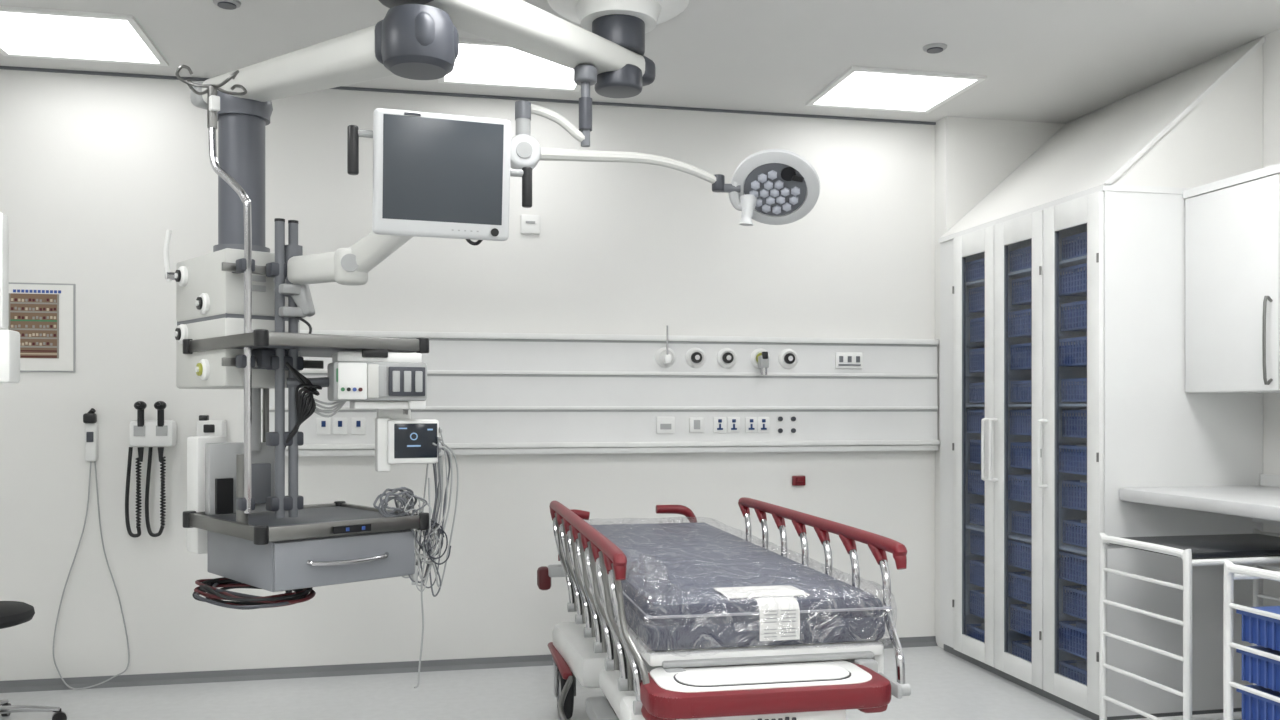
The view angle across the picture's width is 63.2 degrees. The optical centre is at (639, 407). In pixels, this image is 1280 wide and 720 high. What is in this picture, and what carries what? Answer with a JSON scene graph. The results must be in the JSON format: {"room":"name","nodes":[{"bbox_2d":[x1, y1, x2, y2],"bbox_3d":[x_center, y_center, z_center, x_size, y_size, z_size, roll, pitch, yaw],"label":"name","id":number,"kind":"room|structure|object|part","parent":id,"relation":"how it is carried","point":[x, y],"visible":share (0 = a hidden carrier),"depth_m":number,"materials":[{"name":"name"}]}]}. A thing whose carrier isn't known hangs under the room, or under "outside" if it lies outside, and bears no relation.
{"room":"hospital treatment room","nodes":[
{"label":"hospital treatment room","id":0,"kind":"room"},
{"bbox_2d":[0,212,19,382],"bbox_3d":[-2.336,-0.861,3.446,0.520,1.558,0.204,0,0,-12],"label":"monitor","id":1,"kind":"object","parent":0,"point":[9,339],"depth_m":3.41,"materials":[{"name":"white plastic"}]},
{"bbox_2d":[0,69,934,680],"bbox_3d":[-0.871,-0.140,5.497,6.920,3.000,0.100,0,0,-12],"label":"wall","id":2,"kind":"structure","parent":0,"point":[96,170],"depth_m":5.38,"materials":[{"name":"paint"}]},
{"bbox_2d":[6,282,74,371],"bbox_3d":[-2.896,-0.388,5.020,0.310,0.430,0.016,0,0,-12],"label":"poster","id":3,"kind":"object","parent":2,"relation":"attached to","point":[43,314],"visible":0.92,"depth_m":5.02,"materials":[{"name":"white paper"}]},
{"bbox_2d":[53,408,129,689],"bbox_3d":[-2.662,0.679,5.040,0.348,1.355,0.071,0,0,-12],"label":"thermometer","id":4,"kind":"object","parent":2,"relation":"attached to","point":[90,418],"visible":1,"depth_m":5.04,"materials":[{"name":"white plastic"}]},
{"bbox_2d":[125,401,176,537],"bbox_3d":[-2.385,0.297,5.054,0.224,0.662,0.156,0,0,-12],"label":"otoscope","id":5,"kind":"object","parent":2,"relation":"attached to","point":[160,433],"depth_m":5.04,"materials":[{"name":"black plastic"}]},
{"bbox_2d":[197,415,226,436],"bbox_3d":[-2.135,0.247,5.116,0.170,0.425,0.135,0,0,-12],"label":"pump","id":6,"kind":"object","parent":2,"relation":"attached to","point":[205,427],"visible":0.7,"depth_m":5.07,"materials":[{"name":"white plastic"}]},
{"bbox_2d":[0,66,935,124],"bbox_3d":[-1.227,-1.633,5.367,5.970,0.013,0.012,0,0,-12],"label":"trim","id":7,"kind":"structure","parent":2,"relation":"attached to","point":[1,67],"depth_m":5.47,"materials":[{"name":"grey plastic"}]},
{"bbox_2d":[0,636,937,692],"bbox_3d":[-1.224,1.335,5.356,5.970,0.050,0.035,0,0,-12],"label":"baseboard","id":8,"kind":"structure","parent":2,"relation":"attached to","point":[31,685],"depth_m":5.25,"materials":[{"name":"grey plastic"}]},
{"bbox_2d":[521,215,539,233],"bbox_3d":[-0.580,-0.970,5.496,0.100,0.100,0.021,0,0,-12],"label":"wall switch plate","id":9,"kind":"object","parent":2,"relation":"attached to","point":[530,224],"visible":1,"depth_m":5.49,"materials":[{"name":"white plastic"}]},
{"bbox_2d":[261,326,939,455],"bbox_3d":[-0.092,-0.099,5.531,3.660,0.682,0.150,0,0,-12],"label":"medical wall panel","id":10,"kind":"object","parent":2,"relation":"attached to","point":[488,393],"visible":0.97,"depth_m":5.59,"materials":[{"name":"white metal"}]},
{"bbox_2d":[792,476,804,485],"bbox_3d":[0.886,0.405,5.789,0.075,0.055,0.040,0,0,-12],"label":"box","id":11,"kind":"object","parent":2,"relation":"attached to","point":[796,480],"visible":1,"depth_m":5.78,"materials":[{"name":"red plastic"}]},
{"bbox_2d":[0,646,1241,719],"bbox_3d":[-0.141,1.410,1.967,6.920,0.100,7.310,0,0,-12],"label":"floor","id":12,"kind":"structure","parent":0,"point":[944,685],"depth_m":4.89,"materials":[{"name":"plastic"}]},
{"bbox_2d":[0,601,66,719],"bbox_3d":[-2.738,1.093,4.339,0.593,0.535,0.570,0,0,-12],"label":"stool","id":13,"kind":"object","parent":12,"relation":"on","point":[12,613],"visible":1,"depth_m":4.36,"materials":[{"name":"black leather"}]},
{"bbox_2d":[537,497,910,719],"bbox_3d":[0.179,0.864,3.734,0.890,0.992,2.334,0,0,-11],"label":"stretcher","id":14,"kind":"object","parent":12,"relation":"on","point":[693,620],"visible":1,"depth_m":2.90,"materials":[{"name":"white plastic"}]},
{"bbox_3d":[0.169,0.594,3.814,0.707,0.127,1.988,0,0,-11],"label":"mattress","id":15,"kind":"part","parent":14,"relation":"part of","materials":[{"name":"plastic"}]},
{"bbox_2d":[938,36,1264,719],"bbox_3d":[2.182,-0.139,5.199,0.857,2.997,1.456,0,0,-12],"label":"tall cabinet","id":16,"kind":"object","parent":12,"relation":"on","point":[1062,290],"visible":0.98,"depth_m":4.66,"materials":[{"name":"white laminate"}]},
{"bbox_2d":[1099,528,1279,719],"bbox_3d":[2.203,0.925,3.917,0.734,0.871,0.532,0,0,-12],"label":"trolley","id":17,"kind":"object","parent":12,"relation":"on","point":[1259,545],"visible":0.94,"depth_m":3.85,"materials":[{"name":"white metal"}]},
{"bbox_2d":[1119,474,1279,525],"bbox_3d":[2.629,0.825,3.367,0.724,1.070,2.330,0,0,-12],"label":"countertop","id":18,"kind":"structure","parent":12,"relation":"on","point":[1261,503],"depth_m":4.09,"materials":[{"name":"laminate"}]},
{"bbox_2d":[1223,560,1279,719],"bbox_3d":[2.264,0.925,3.174,0.714,0.871,0.532,0,0,-12],"label":"trolley","id":19,"kind":"object","parent":12,"relation":"on","point":[1260,625],"visible":1,"depth_m":3.27,"materials":[{"name":"white plastic"}]},
{"bbox_2d":[0,0,1279,123],"bbox_3d":[-0.141,-1.690,1.967,6.920,0.100,7.310,0,0,-12],"label":"ceiling","id":20,"kind":"structure","parent":0,"point":[1046,61],"depth_m":4.71,"materials":[{"name":"paint"}]},
{"bbox_2d":[0,6,168,65],"bbox_3d":[-2.528,-1.633,4.573,0.710,0.014,0.620,0,0,-12],"label":"ceiling light panel","id":21,"kind":"object","parent":20,"relation":"in","point":[24,32],"depth_m":4.58,"materials":[{"name":"white plastic"}]},
{"bbox_2d":[213,0,240,9],"bbox_3d":[-1.668,-1.631,4.199,0.108,0.018,0.108,0,0,-12],"label":"ceiling sensor","id":22,"kind":"object","parent":20,"relation":"attached to","point":[224,4],"depth_m":4.18,"materials":[{"name":"white plastic"}]},
{"bbox_2d":[163,0,819,687],"bbox_3d":[-0.506,-0.304,3.901,2.522,2.671,1.155,0,0,-12],"label":"pendant","id":23,"kind":"object","parent":20,"relation":"hanging from","point":[237,327],"depth_m":3.75,"materials":[{"name":"white plastic"}]},
{"bbox_2d":[285,108,531,316],"bbox_3d":[-0.878,-0.627,3.405,0.984,0.600,0.403,0,0,22],"label":"monitor","id":24,"kind":"object","parent":23,"relation":"attached to","point":[435,175],"visible":1,"depth_m":3.29,"materials":[{"name":"grey plastic"}]},
{"bbox_2d":[375,409,441,471],"bbox_3d":[-0.867,0.102,3.884,0.235,0.265,0.106,0,0,-23],"label":"monitor","id":25,"kind":"object","parent":23,"relation":"on","point":[399,438],"depth_m":3.84,"materials":[{"name":"white plastic"}]},
{"bbox_3d":[0.097,-1.021,4.102,1.261,0.558,0.290,0,0,-12],"label":"surgical light","id":26,"kind":"part","parent":23,"relation":"part of","materials":[{"name":"white metal"}]},
{"bbox_2d":[438,38,580,91],"bbox_3d":[-0.599,-1.633,4.972,0.710,0.014,0.620,0,0,-12],"label":"ceiling light panel","id":27,"kind":"object","parent":20,"relation":"in","point":[478,62],"depth_m":5.03,"materials":[{"name":"white plastic"}]},
{"bbox_2d":[805,66,986,112],"bbox_3d":[1.301,-1.633,5.364,0.710,0.014,0.620,0,0,-12],"label":"ceiling light panel","id":28,"kind":"object","parent":20,"relation":"in","point":[867,88],"depth_m":5.33,"materials":[{"name":"white plastic"}]},
{"bbox_2d":[923,43,946,53],"bbox_3d":[1.339,-1.631,4.724,0.108,0.018,0.108,0,0,-12],"label":"ceiling sensor","id":29,"kind":"object","parent":20,"relation":"attached to","point":[932,48],"depth_m":4.70,"materials":[{"name":"white plastic"}]},
{"bbox_2d":[935,116,1064,648],"bbox_3d":[2.075,-0.140,5.989,0.750,3.000,0.130,0,0,-12],"label":"wall boxing","id":30,"kind":"structure","parent":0,"point":[973,156],"depth_m":5.91,"materials":[{"name":"paint"}]},
{"bbox_2d":[1066,29,1279,605],"bbox_3d":[3.198,-0.140,2.658,0.100,3.000,7.110,0,0,-12],"label":"wall","id":31,"kind":"structure","parent":0,"point":[1271,46],"depth_m":4.55,"materials":[{"name":"paint"}]},
{"bbox_2d":[1183,163,1279,392],"bbox_3d":[2.752,-0.502,3.469,0.442,0.875,2.180,0,0,-12],"label":"upper cabinet","id":32,"kind":"object","parent":31,"relation":"attached to","point":[1232,224],"visible":1,"depth_m":4.22,"materials":[{"name":"white laminate"}]}
]}

